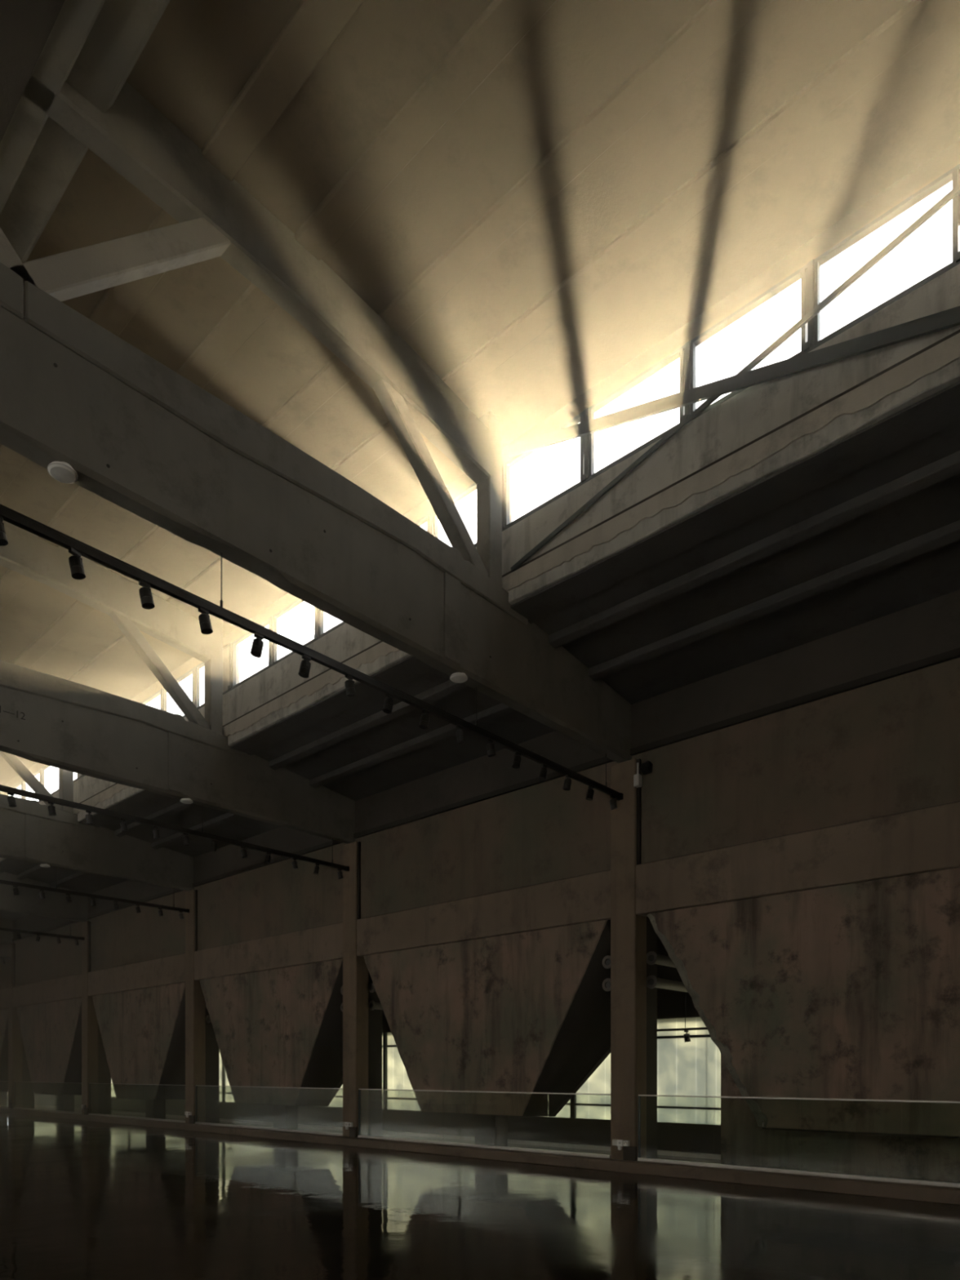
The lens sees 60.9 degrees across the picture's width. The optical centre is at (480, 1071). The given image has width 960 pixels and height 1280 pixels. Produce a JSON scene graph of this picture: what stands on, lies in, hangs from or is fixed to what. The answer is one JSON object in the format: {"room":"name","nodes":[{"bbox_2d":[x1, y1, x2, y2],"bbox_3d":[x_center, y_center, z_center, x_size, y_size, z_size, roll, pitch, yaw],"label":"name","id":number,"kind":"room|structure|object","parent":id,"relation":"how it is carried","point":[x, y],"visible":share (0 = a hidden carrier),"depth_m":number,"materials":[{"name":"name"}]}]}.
{"room":"museum gallery hall","nodes":[
{"label":"museum gallery hall","id":0,"kind":"room"},
{"bbox_2d":[7,935,720,1154],"bbox_3d":[-5.780,-2.110,25.644,61.000,7.820,0.250,0,0,42],"label":"wall","id":1,"kind":"structure","parent":0,"point":[671,1136],"depth_m":19.29,"materials":[{"name":"concrete"}]},
{"bbox_2d":[111,1078,115,1097],"bbox_3d":[-14.625,-0.030,33.522,7.370,2.140,0.090,0,0,42],"label":"window","id":2,"kind":"structure","parent":1,"relation":"in","point":[113,1093],"depth_m":34.30,"materials":[{"name":"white glass"}]},
{"bbox_2d":[182,1052,234,1102],"bbox_3d":[-9.163,-0.030,28.574,7.370,2.140,0.090,0,0,42],"label":"window","id":3,"kind":"structure","parent":1,"relation":"in","point":[225,1093],"depth_m":28.28,"materials":[{"name":"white glass"}]},
{"bbox_2d":[205,1015,211,1022],"bbox_3d":[-7.102,-1.550,24.899,0.230,0.230,2.630,0,0,42],"label":"pipe","id":4,"kind":"object","parent":1,"relation":"attached to","point":[207,1018],"visible":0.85,"depth_m":23.92,"materials":[{"name":"black metal"}]},
{"bbox_2d":[7,1102,720,1159],"bbox_3d":[-5.911,1.657,25.499,61.000,0.085,0.140,0,0,42],"label":"baseboard","id":5,"kind":"structure","parent":1,"relation":"attached to","point":[710,1156],"depth_m":20.45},
{"bbox_2d":[368,982,375,992],"bbox_3d":[-1.640,-1.960,19.951,0.230,0.230,2.630,0,0,42],"label":"pipe","id":6,"kind":"object","parent":1,"relation":"attached to","point":[371,988],"visible":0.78,"depth_m":18.99,"materials":[{"name":"black metal"}]},
{"bbox_2d":[323,1031,421,1111],"bbox_3d":[-3.701,-0.030,23.626,7.370,2.140,0.090,0,0,42],"label":"window","id":7,"kind":"structure","parent":1,"relation":"in","point":[394,1075],"depth_m":22.46,"materials":[{"name":"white glass"}]},
{"bbox_2d":[368,1000,382,1010],"bbox_3d":[-1.640,-1.550,19.951,0.230,0.230,2.630,0,0,42],"label":"pipe","id":8,"kind":"object","parent":1,"relation":"attached to","point":[372,1005],"visible":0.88,"depth_m":19.01,"materials":[{"name":"black metal"}]},
{"bbox_2d":[551,1017,706,1124],"bbox_3d":[1.761,-0.030,18.678,7.370,2.140,0.090,0,0,42],"label":"window","id":9,"kind":"structure","parent":1,"relation":"in","point":[682,1066],"depth_m":16.71,"materials":[{"name":"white glass"}]},
{"bbox_2d":[646,951,675,968],"bbox_3d":[3.822,-1.960,15.003,0.230,0.230,2.630,0,0,42],"label":"pipe","id":10,"kind":"object","parent":1,"relation":"attached to","point":[652,957],"visible":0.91,"depth_m":14.09,"materials":[{"name":"metal"}]},
{"bbox_2d":[646,975,688,992],"bbox_3d":[3.822,-1.550,15.003,0.230,0.230,2.630,0,0,42],"label":"pipe","id":11,"kind":"object","parent":1,"relation":"attached to","point":[652,982],"visible":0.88,"depth_m":14.25,"materials":[{"name":"black metal"}]},
{"bbox_2d":[705,1029,720,1124],"bbox_3d":[7.223,-0.030,13.730,7.370,2.140,0.090,0,0,42],"label":"window","id":12,"kind":"structure","parent":1,"relation":"in","point":[713,1054],"depth_m":16.12,"materials":[{"name":"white glass"}]},
{"bbox_2d":[0,0,959,785],"bbox_3d":[-14.256,-8.865,16.287,61.000,0.970,13.260,0,0,42],"label":"ceiling","id":13,"kind":"structure","parent":0,"point":[533,196],"depth_m":8.22,"materials":[{"name":"concrete"}]},
{"bbox_2d":[0,1105,959,1279],"bbox_3d":[-13.383,1.850,17.251,61.000,0.300,22.400,0,0,42],"label":"floor","id":14,"kind":"structure","parent":0,"point":[80,1199],"depth_m":9.37,"materials":[{"name":"concrete"}]},
{"bbox_2d":[0,1008,8,1106],"bbox_3d":[-21.728,-0.550,36.650,6.702,4.500,1.050,0,0,42],"label":"hopper","id":15,"kind":"object","parent":14,"relation":"on","point":[3,1012],"visible":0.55,"depth_m":34.82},
{"bbox_2d":[8,942,34,1108],"bbox_3d":[-19.104,-1.800,34.023,0.560,7.000,0.882,0,0,42],"label":"concrete column","id":16,"kind":"structure","parent":14,"relation":"on","point":[18,1068],"depth_m":33.73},
{"bbox_2d":[16,997,81,1111],"bbox_3d":[-16.266,-0.550,31.702,6.702,4.500,1.050,0,0,42],"label":"hopper","id":17,"kind":"object","parent":14,"relation":"on","point":[51,1032],"visible":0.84,"depth_m":30.93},
{"bbox_2d":[81,920,111,1115],"bbox_3d":[-13.642,-1.800,29.075,0.560,7.000,0.882,0,0,42],"label":"concrete column","id":18,"kind":"structure","parent":14,"relation":"on","point":[95,1067],"depth_m":28.80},
{"bbox_2d":[0,871,88,922],"bbox_3d":[-20.303,-7.200,21.766,0.330,3.800,20.000,0,0,42],"label":"roof truss","id":19,"kind":"object","parent":18,"relation":"on","point":[28,901],"visible":0.78,"depth_m":27.56,"materials":[{"name":"concrete"}]},
{"bbox_2d":[0,927,84,940],"bbox_3d":[-19.330,-4.985,22.884,0.080,0.670,15.965,0,0,42],"label":"track","id":20,"kind":"object","parent":19,"relation":"hanging from","point":[70,936],"visible":1,"depth_m":27.74,"materials":[{"name":"black metal"}]},
{"bbox_2d":[17,932,21,939],"bbox_3d":[-15.378,-4.544,27.226,0.136,0.228,0.128,0,0,-28],"label":"track spotlight","id":21,"kind":"object","parent":20,"relation":"hanging from","point":[19,936],"visible":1,"depth_m":27.19,"materials":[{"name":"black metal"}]},
{"bbox_2d":[35,934,39,941],"bbox_3d":[-14.997,-4.544,27.681,0.128,0.228,0.136,0,0,42],"label":"track spotlight","id":22,"kind":"object","parent":20,"relation":"hanging from","point":[37,939],"visible":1,"depth_m":27.64,"materials":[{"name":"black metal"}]},
{"bbox_2d":[56,937,61,943],"bbox_3d":[-14.537,-4.544,28.162,0.128,0.228,0.136,0,0,42],"label":"track spotlight","id":23,"kind":"object","parent":20,"relation":"hanging from","point":[57,940],"visible":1,"depth_m":28.12,"materials":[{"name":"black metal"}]},
{"bbox_2d":[74,938,79,945],"bbox_3d":[-14.133,-4.544,28.608,0.128,0.228,0.136,0,0,42],"label":"track spotlight","id":24,"kind":"object","parent":20,"relation":"hanging from","point":[76,940],"visible":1,"depth_m":28.57,"materials":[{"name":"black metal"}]},
{"bbox_2d":[92,982,185,1119],"bbox_3d":[-10.804,-0.550,26.754,6.702,4.500,1.050,0,0,42],"label":"hopper","id":25,"kind":"object","parent":14,"relation":"on","point":[143,1030],"visible":0.89,"depth_m":25.97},
{"bbox_2d":[185,889,219,1124],"bbox_3d":[-8.180,-1.800,24.127,0.560,7.000,0.882,0,0,42],"label":"concrete column","id":26,"kind":"structure","parent":14,"relation":"on","point":[202,1048],"depth_m":23.86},
{"bbox_2d":[0,751,194,891],"bbox_3d":[-14.841,-7.200,16.818,0.330,3.800,20.000,0,0,42],"label":"roof truss","id":27,"kind":"object","parent":26,"relation":"on","point":[28,832],"visible":0.73,"depth_m":21.25,"materials":[{"name":"concrete"}]},
{"bbox_2d":[40,863,50,867],"bbox_3d":[-11.142,-5.283,20.901,0.242,0.064,0.242,0,0,42],"label":"smoke detector","id":28,"kind":"object","parent":27,"relation":"attached to","point":[44,865],"visible":1,"depth_m":20.84,"materials":[{"name":"white plastic"}]},
{"bbox_2d":[0,866,189,912],"bbox_3d":[-13.868,-4.985,17.936,0.080,0.670,15.965,0,0,42],"label":"track","id":29,"kind":"object","parent":27,"relation":"hanging from","point":[2,882],"visible":1,"depth_m":21.71,"materials":[{"name":"black metal"}]},
{"bbox_2d":[13,885,18,895],"bbox_3d":[-11.607,-4.544,20.412,0.136,0.228,0.128,0,0,-28],"label":"track spotlight","id":30,"kind":"object","parent":29,"relation":"hanging from","point":[15,891],"visible":1,"depth_m":20.38,"materials":[{"name":"black metal"}]},
{"bbox_2d":[40,889,45,898],"bbox_3d":[-11.197,-4.544,20.888,0.128,0.228,0.136,0,0,8],"label":"track spotlight","id":31,"kind":"object","parent":29,"relation":"hanging from","point":[42,894],"visible":1,"depth_m":20.84,"materials":[{"name":"black metal"}]},
{"bbox_2d":[66,893,71,902],"bbox_3d":[-10.759,-4.544,21.355,0.128,0.228,0.136,0,0,42],"label":"track spotlight","id":32,"kind":"object","parent":29,"relation":"hanging from","point":[68,898],"visible":1,"depth_m":21.32,"materials":[{"name":"black metal"}]},
{"bbox_2d":[90,897,96,906],"bbox_3d":[-10.336,-4.544,21.814,0.136,0.228,0.128,0,0,-28],"label":"track spotlight","id":33,"kind":"object","parent":29,"relation":"hanging from","point":[92,901],"visible":1,"depth_m":21.77,"materials":[{"name":"black metal"}]},
{"bbox_2d":[113,901,119,910],"bbox_3d":[-9.923,-4.544,22.270,0.136,0.228,0.128,0,0,-28],"label":"track spotlight","id":34,"kind":"object","parent":29,"relation":"hanging from","point":[116,905],"visible":1,"depth_m":22.23,"materials":[{"name":"black metal"}]},
{"bbox_2d":[135,904,141,913],"bbox_3d":[-9.516,-4.544,22.720,0.136,0.228,0.128,0,0,-28],"label":"track spotlight","id":35,"kind":"object","parent":29,"relation":"hanging from","point":[137,908],"visible":1,"depth_m":22.68,"materials":[{"name":"black metal"}]},
{"bbox_2d":[158,907,163,915],"bbox_3d":[-9.084,-4.544,23.211,0.128,0.228,0.136,0,0,28],"label":"track spotlight","id":36,"kind":"object","parent":29,"relation":"hanging from","point":[160,912],"visible":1,"depth_m":23.16,"materials":[{"name":"black metal"}]},
{"bbox_2d":[178,911,183,919],"bbox_3d":[-8.661,-4.544,23.671,0.128,0.228,0.136,0,0,42],"label":"track spotlight","id":37,"kind":"object","parent":29,"relation":"hanging from","point":[181,917],"visible":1,"depth_m":23.62,"materials":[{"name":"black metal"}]},
{"bbox_2d":[184,1111,191,1117],"bbox_3d":[-8.528,1.242,23.809,0.330,0.175,0.079,0,0,42],"label":"box","id":38,"kind":"object","parent":26,"relation":"attached to","point":[187,1113],"visible":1,"depth_m":23.77,"materials":[{"name":"grey plastic"}]},
{"bbox_2d":[199,959,342,1129],"bbox_3d":[-5.342,-0.550,21.806,6.702,4.500,1.050,0,0,42],"label":"hopper","id":39,"kind":"object","parent":14,"relation":"on","point":[282,1027],"visible":0.92,"depth_m":20.96,"materials":[{"name":"concrete"}]},
{"bbox_2d":[342,841,382,1137],"bbox_3d":[-2.718,-1.800,19.178,0.560,7.000,0.882,0,0,42],"label":"concrete column","id":40,"kind":"structure","parent":14,"relation":"on","point":[362,1026],"depth_m":18.91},
{"bbox_2d":[0,520,355,844],"bbox_3d":[-9.379,-7.200,11.870,0.330,3.800,20.000,0,0,42],"label":"roof truss","id":41,"kind":"object","parent":40,"relation":"on","point":[47,719],"visible":0.95,"depth_m":15.18,"materials":[{"name":"concrete"}]},
{"bbox_2d":[0,784,349,871],"bbox_3d":[-8.406,-4.985,12.989,0.080,0.670,15.965,0,0,42],"label":"track","id":42,"kind":"object","parent":41,"relation":"hanging from","point":[2,788],"visible":1,"depth_m":15.54,"materials":[{"name":"black metal"}]},
{"bbox_2d":[7,791,17,807],"bbox_3d":[-7.817,-4.544,13.632,0.128,0.228,0.136,0,0,28],"label":"track spotlight","id":43,"kind":"object","parent":42,"relation":"hanging from","point":[11,801],"visible":1,"depth_m":13.59,"materials":[{"name":"black metal"}]},
{"bbox_2d":[47,801,56,815],"bbox_3d":[-7.397,-4.544,14.105,0.128,0.228,0.136,0,0,8],"label":"track spotlight","id":44,"kind":"object","parent":42,"relation":"hanging from","point":[51,809],"visible":1,"depth_m":14.06,"materials":[{"name":"black metal"}]},
{"bbox_2d":[85,809,93,824],"bbox_3d":[-6.973,-4.544,14.573,0.128,0.228,0.136,0,0,8],"label":"track spotlight","id":45,"kind":"object","parent":42,"relation":"hanging from","point":[89,818],"visible":1,"depth_m":14.53,"materials":[{"name":"black metal"}]},
{"bbox_2d":[120,817,128,831],"bbox_3d":[-6.558,-4.544,15.032,0.128,0.228,0.136,0,0,8],"label":"track spotlight","id":46,"kind":"object","parent":42,"relation":"hanging from","point":[123,825],"visible":1,"depth_m":14.99,"materials":[{"name":"black metal"}]},
{"bbox_2d":[152,825,160,838],"bbox_3d":[-6.141,-4.544,15.493,0.128,0.228,0.136,0,0,8],"label":"track spotlight","id":47,"kind":"object","parent":42,"relation":"hanging from","point":[156,832],"visible":1,"depth_m":15.45,"materials":[{"name":"black metal"}]},
{"bbox_2d":[240,846,247,857],"bbox_3d":[-4.876,-4.544,16.864,0.136,0.228,0.128,0,0,-28],"label":"track spotlight","id":48,"kind":"object","parent":42,"relation":"hanging from","point":[243,851],"visible":1,"depth_m":16.82,"materials":[{"name":"black metal"}]},
{"bbox_2d":[263,852,271,863],"bbox_3d":[-4.509,-4.544,17.304,0.128,0.228,0.136,0,0,42],"label":"track spotlight","id":49,"kind":"object","parent":42,"relation":"hanging from","point":[267,859],"visible":1,"depth_m":17.27,"materials":[{"name":"black metal"}]},
{"bbox_2d":[291,857,297,869],"bbox_3d":[-4.038,-4.544,17.804,0.128,0.228,0.136,0,0,28],"label":"track spotlight","id":50,"kind":"object","parent":42,"relation":"hanging from","point":[294,863],"visible":1,"depth_m":17.76,"materials":[{"name":"black metal"}]},
{"bbox_2d":[313,862,319,874],"bbox_3d":[-3.659,-4.544,18.242,0.128,0.228,0.136,0,0,42],"label":"track spotlight","id":51,"kind":"object","parent":42,"relation":"hanging from","point":[316,870],"visible":1,"depth_m":18.20,"materials":[{"name":"black metal"}]},
{"bbox_2d":[337,868,343,879],"bbox_3d":[-3.206,-4.544,18.716,0.128,0.228,0.136,0,0,42],"label":"track spotlight","id":52,"kind":"object","parent":42,"relation":"hanging from","point":[340,874],"visible":1,"depth_m":18.67,"materials":[{"name":"black metal"}]},
{"bbox_2d":[179,798,193,804],"bbox_3d":[-5.720,-5.283,15.909,0.242,0.064,0.242,0,0,42],"label":"smoke detector","id":53,"kind":"object","parent":41,"relation":"attached to","point":[186,801],"visible":1,"depth_m":15.85,"materials":[{"name":"white plastic"}]},
{"bbox_2d":[342,1121,353,1129],"bbox_3d":[-3.066,1.242,18.861,0.330,0.175,0.079,0,0,42],"label":"box","id":54,"kind":"object","parent":40,"relation":"attached to","point":[346,1124],"visible":1,"depth_m":18.83,"materials":[{"name":"grey plastic"}]},
{"bbox_2d":[0,1107,959,1204],"bbox_3d":[-7.784,1.600,23.432,61.000,0.200,0.560,0,0,42],"label":"kerb","id":55,"kind":"object","parent":14,"relation":"on","point":[940,1194],"visible":0.75,"depth_m":14.13,"materials":[{"name":"concrete"}]},
{"bbox_2d":[0,1080,8,1107],"bbox_3d":[-22.105,0.941,36.243,6.810,1.118,0.070,0,0,42],"label":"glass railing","id":56,"kind":"object","parent":55,"relation":"on","point":[0,1081],"visible":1,"depth_m":34.32,"materials":[{"name":"metal"}]},
{"bbox_2d":[13,1081,81,1114],"bbox_3d":[-16.643,0.941,31.295,6.810,1.118,0.070,0,0,42],"label":"glass railing","id":57,"kind":"object","parent":55,"relation":"on","point":[14,1107],"visible":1,"depth_m":31.31,"materials":[{"name":"metal"}]},
{"bbox_2d":[88,1083,185,1123],"bbox_3d":[-11.181,0.941,26.347,6.810,1.118,0.070,0,0,42],"label":"glass railing","id":58,"kind":"object","parent":55,"relation":"on","point":[89,1113],"visible":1,"depth_m":26.46,"materials":[{"name":"metal"}]},
{"bbox_2d":[195,1084,342,1136],"bbox_3d":[-5.719,0.941,21.399,6.810,1.118,0.070,0,0,42],"label":"glass railing","id":59,"kind":"object","parent":55,"relation":"on","point":[196,1086],"visible":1,"depth_m":21.45,"materials":[{"name":"metal"}]},
{"bbox_2d":[357,1088,610,1158],"bbox_3d":[-0.257,0.941,16.451,6.810,1.118,0.070,0,0,42],"label":"glass railing","id":60,"kind":"object","parent":55,"relation":"on","point":[544,1151],"visible":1,"depth_m":16.19,"materials":[{"name":"metal"}]},
{"bbox_2d":[637,1094,959,1187],"bbox_3d":[5.205,0.941,11.503,6.810,1.118,0.070,0,0,42],"label":"glass railing","id":61,"kind":"object","parent":55,"relation":"on","point":[639,1158],"visible":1,"depth_m":11.98,"materials":[{"name":"metal"}]},
{"bbox_2d":[363,920,610,1146],"bbox_3d":[0.120,-0.550,16.858,6.702,4.500,1.050,0,0,42],"label":"hopper","id":62,"kind":"object","parent":14,"relation":"on","point":[526,1011],"visible":0.98,"depth_m":15.95,"materials":[{"name":"concrete"}]},
{"bbox_2d":[610,758,657,1160],"bbox_3d":[2.744,-1.800,14.230,0.560,7.000,0.882,0,0,42],"label":"concrete column","id":63,"kind":"structure","parent":14,"relation":"on","point":[633,1005],"depth_m":13.95,"materials":[{"name":"concrete"}]},
{"bbox_2d":[0,74,631,763],"bbox_3d":[-3.917,-7.200,6.922,0.330,3.800,20.000,0,0,42],"label":"roof truss","id":64,"kind":"object","parent":63,"relation":"on","point":[136,433],"visible":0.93,"depth_m":8.53,"materials":[{"name":"concrete"}]},
{"bbox_2d":[47,461,78,484],"bbox_3d":[-3.675,-5.283,7.189,0.242,0.064,0.242,0,0,42],"label":"smoke detector","id":65,"kind":"object","parent":64,"relation":"attached to","point":[62,472],"visible":1,"depth_m":7.16,"materials":[{"name":"white plastic"}]},
{"bbox_2d":[0,503,622,800],"bbox_3d":[-2.944,-4.985,8.040,0.080,0.670,15.965,0,0,42],"label":"track","id":66,"kind":"object","parent":64,"relation":"hanging from","point":[11,516],"visible":1,"depth_m":8.70,"materials":[{"name":"black metal"}]},
{"bbox_2d":[0,515,8,546],"bbox_3d":[-4.032,-4.544,6.833,0.128,0.228,0.136,0,0,28],"label":"track spotlight","id":67,"kind":"object","parent":66,"relation":"hanging from","point":[3,540],"visible":1,"depth_m":6.82,"materials":[{"name":"black metal"}]},
{"bbox_2d":[68,546,85,579],"bbox_3d":[-3.606,-4.544,7.303,0.128,0.228,0.136,0,0,28],"label":"track spotlight","id":68,"kind":"object","parent":66,"relation":"hanging from","point":[75,562],"visible":1,"depth_m":7.26,"materials":[{"name":"black metal"}]},
{"bbox_2d":[138,579,155,608],"bbox_3d":[-3.174,-4.544,7.774,0.128,0.228,0.136,0,0,42],"label":"track spotlight","id":69,"kind":"object","parent":66,"relation":"hanging from","point":[145,593],"visible":1,"depth_m":7.74,"materials":[{"name":"black metal"}]},
{"bbox_2d":[198,606,213,634],"bbox_3d":[-2.766,-4.544,8.224,0.128,0.228,0.136,0,0,42],"label":"track spotlight","id":70,"kind":"object","parent":66,"relation":"hanging from","point":[204,620],"visible":1,"depth_m":8.19,"materials":[{"name":"black metal"}]},
{"bbox_2d":[250,632,263,657],"bbox_3d":[-2.373,-4.544,8.684,0.128,0.228,0.136,0,0,42],"label":"track spotlight","id":71,"kind":"object","parent":66,"relation":"hanging from","point":[257,646],"visible":1,"depth_m":8.65,"materials":[{"name":"black metal"}]},
{"bbox_2d":[297,653,311,678],"bbox_3d":[-1.963,-4.544,9.137,0.128,0.228,0.136,0,0,42],"label":"track spotlight","id":72,"kind":"object","parent":66,"relation":"hanging from","point":[304,668],"visible":1,"depth_m":9.10,"materials":[{"name":"black metal"}]},
{"bbox_2d":[344,673,356,696],"bbox_3d":[-1.524,-4.544,9.601,0.128,0.228,0.136,0,0,28],"label":"track spotlight","id":73,"kind":"object","parent":66,"relation":"hanging from","point":[349,684],"visible":1,"depth_m":9.56,"materials":[{"name":"black metal"}]},
{"bbox_2d":[382,692,393,714],"bbox_3d":[-1.131,-4.544,10.055,0.128,0.228,0.136,0,0,42],"label":"track spotlight","id":74,"kind":"object","parent":66,"relation":"hanging from","point":[388,702],"visible":1,"depth_m":10.02,"materials":[{"name":"black metal"}]},
{"bbox_2d":[418,709,429,729],"bbox_3d":[-0.718,-4.544,10.511,0.128,0.228,0.136,0,0,42],"label":"track spotlight","id":75,"kind":"object","parent":66,"relation":"hanging from","point":[424,718],"visible":1,"depth_m":10.47,"materials":[{"name":"black metal"}]},
{"bbox_2d":[455,724,466,743],"bbox_3d":[-0.258,-4.544,10.992,0.128,0.228,0.136,0,0,42],"label":"track spotlight","id":76,"kind":"object","parent":66,"relation":"hanging from","point":[460,733],"visible":1,"depth_m":10.95,"materials":[{"name":"black metal"}]},
{"bbox_2d":[486,738,496,756],"bbox_3d":[0.155,-4.544,11.448,0.128,0.228,0.136,0,0,42],"label":"track spotlight","id":77,"kind":"object","parent":66,"relation":"hanging from","point":[490,747],"visible":1,"depth_m":11.40,"materials":[{"name":"black metal"}]},
{"bbox_2d":[511,751,521,768],"bbox_3d":[0.533,-4.544,11.892,0.128,0.228,0.136,0,0,42],"label":"track spotlight","id":78,"kind":"object","parent":66,"relation":"hanging from","point":[517,759],"visible":1,"depth_m":11.86,"materials":[{"name":"black metal"}]},
{"bbox_2d":[538,763,547,780],"bbox_3d":[0.953,-4.544,12.355,0.128,0.228,0.136,0,0,42],"label":"track spotlight","id":79,"kind":"object","parent":66,"relation":"hanging from","point":[543,771],"visible":1,"depth_m":12.32,"materials":[{"name":"black metal"}]},
{"bbox_2d":[563,774,571,791],"bbox_3d":[1.370,-4.544,12.816,0.128,0.228,0.136,0,0,42],"label":"track spotlight","id":80,"kind":"object","parent":66,"relation":"hanging from","point":[567,782],"visible":1,"depth_m":12.78,"materials":[{"name":"black metal"}]},
{"bbox_2d":[585,785,594,800],"bbox_3d":[1.790,-4.544,13.290,0.136,0.228,0.128,0,0,-23],"label":"track spotlight","id":81,"kind":"object","parent":66,"relation":"hanging from","point":[590,792],"visible":1,"depth_m":13.25,"materials":[{"name":"black metal"}]},
{"bbox_2d":[609,795,617,809],"bbox_3d":[2.251,-4.544,13.761,0.128,0.228,0.136,0,0,42],"label":"track spotlight","id":82,"kind":"object","parent":66,"relation":"hanging from","point":[613,805],"visible":1,"depth_m":13.72,"materials":[{"name":"black metal"}]},
{"bbox_2d":[449,672,467,683],"bbox_3d":[-0.285,-5.283,10.931,0.242,0.064,0.242,0,0,42],"label":"smoke detector","id":83,"kind":"object","parent":64,"relation":"attached to","point":[458,677],"visible":1,"depth_m":10.88,"materials":[{"name":"white plastic"}]},
{"bbox_2d":[602,955,610,968],"bbox_3d":[2.302,-1.930,14.383,0.230,0.230,0.190,0,0,42],"label":"pipe","id":84,"kind":"object","parent":63,"relation":"attached to","point":[606,959],"visible":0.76,"depth_m":14.33,"materials":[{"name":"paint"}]},
{"bbox_2d":[602,977,610,991],"bbox_3d":[2.302,-1.530,14.383,0.230,0.230,0.190,0,0,42],"label":"pipe","id":85,"kind":"object","parent":63,"relation":"attached to","point":[606,982],"visible":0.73,"depth_m":14.33,"materials":[{"name":"black metal"}]},
{"bbox_2d":[612,1139,630,1150],"bbox_3d":[2.397,1.242,13.914,0.330,0.175,0.079,0,0,42],"label":"box","id":86,"kind":"object","parent":63,"relation":"attached to","point":[620,1143],"visible":1,"depth_m":13.88,"materials":[{"name":"grey plastic"}]},
{"bbox_2d":[633,762,641,787],"bbox_3d":[2.656,-5.000,13.731,0.100,0.400,0.120,0,0,42],"label":"junction box","id":87,"kind":"object","parent":63,"relation":"attached to","point":[637,777],"visible":1,"depth_m":13.70,"materials":[{"name":"grey plastic"}]},
{"bbox_2d":[647,867,959,1182],"bbox_3d":[5.650,-0.550,11.985,6.702,4.500,1.250,0,0,42],"label":"wall panel","id":88,"kind":"object","parent":14,"relation":"on","point":[851,990],"visible":0.97,"depth_m":11.79,"materials":[{"name":"concrete"}]},
{"bbox_2d":[0,589,959,989],"bbox_3d":[-7.780,-4.910,23.435,61.000,2.820,0.310,0,0,42],"label":"wall","id":89,"kind":"structure","parent":0,"point":[861,722],"depth_m":13.73,"materials":[{"name":"concrete"}]},
{"bbox_2d":[0,800,959,1009],"bbox_3d":[-7.784,-3.087,23.432,61.000,0.855,0.320,0,0,42],"label":"beam","id":90,"kind":"structure","parent":89,"relation":"attached to","point":[926,839],"depth_m":14.29,"materials":[{"name":"concrete"}]},
{"bbox_2d":[640,760,652,774],"bbox_3d":[2.790,-5.091,13.625,0.160,0.218,0.178,0,0,42],"label":"floodlight","id":91,"kind":"object","parent":89,"relation":"attached to","point":[646,767],"visible":1,"depth_m":13.57,"materials":[{"name":"black metal"}]},
{"bbox_2d":[0,422,959,919],"bbox_3d":[-7.743,-6.391,23.476,61.000,1.013,6.200,0,0,42],"label":"ceiling","id":92,"kind":"structure","parent":0,"point":[881,539],"depth_m":11.50,"materials":[{"name":"concrete"}]},
{"bbox_2d":[657,991,707,1031],"bbox_3d":[3.894,-3.409,15.768,5.000,5.219,0.040,0,0,42],"label":"track","id":93,"kind":"object","parent":92,"relation":"hanging from","point":[685,1028],"visible":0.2,"depth_m":15.71,"materials":[{"name":"black metal"}]},
{"bbox_2d":[683,1030,690,1042],"bbox_3d":[3.986,-0.686,15.707,0.128,0.229,0.136,0,0,42],"label":"track spotlight","id":94,"kind":"object","parent":93,"relation":"hanging from","point":[686,1036],"visible":1,"depth_m":15.66,"materials":[{"name":"black metal"}]},
{"bbox_2d":[0,263,959,872],"bbox_3d":[-9.883,-7.192,21.113,61.002,1.335,0.575,0,0,42],"label":"concrete beam","id":95,"kind":"structure","parent":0,"point":[771,444],"depth_m":9.76,"materials":[{"name":"concrete"}]},
{"bbox_2d":[1,764,82,802],"bbox_3d":[-13.293,-8.350,24.310,7.465,1.000,0.215,0,0,42],"label":"window","id":96,"kind":"structure","parent":95,"relation":"in","point":[41,771],"depth_m":23.73,"materials":[{"name":"glass"}]},
{"bbox_2d":[80,644,239,777],"bbox_3d":[-7.830,-8.350,19.362,7.465,1.000,0.215,0,0,42],"label":"window","id":97,"kind":"structure","parent":95,"relation":"in","point":[194,671],"depth_m":17.77,"materials":[{"name":"metal"}]},
{"bbox_2d":[227,467,511,690],"bbox_3d":[-2.369,-8.350,14.414,7.465,1.000,0.215,0,0,42],"label":"window","id":98,"kind":"structure","parent":95,"relation":"in","point":[432,520],"depth_m":15.29,"materials":[{"name":"metal"}]},
{"bbox_2d":[502,164,959,531],"bbox_3d":[3.094,-8.350,9.466,7.465,1.000,0.215,0,0,42],"label":"window","id":99,"kind":"structure","parent":95,"relation":"in","point":[809,274],"depth_m":9.28,"materials":[{"name":"metal"}]},
{"bbox_2d":[508,306,959,457],"bbox_3d":[3.137,-7.820,9.167,7.340,2.184,0.035,0,0,42],"label":"brace","id":100,"kind":"object","parent":95,"relation":"attached to","point":[950,317],"visible":1,"depth_m":9.17,"materials":[{"name":"concrete"}]},
{"bbox_2d":[511,183,959,572],"bbox_3d":[3.157,-8.040,9.190,7.314,1.820,0.030,0,0,42],"label":"brace","id":101,"kind":"object","parent":95,"relation":"attached to","point":[954,192],"visible":0.89,"depth_m":9.10,"materials":[{"name":"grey metal"}]},
{"bbox_2d":[0,138,959,794],"bbox_3d":[-9.845,-8.965,21.156,61.000,0.270,0.100,0,0,42],"label":"trim","id":102,"kind":"structure","parent":0,"point":[948,158],"depth_m":9.71,"materials":[{"name":"concrete"}]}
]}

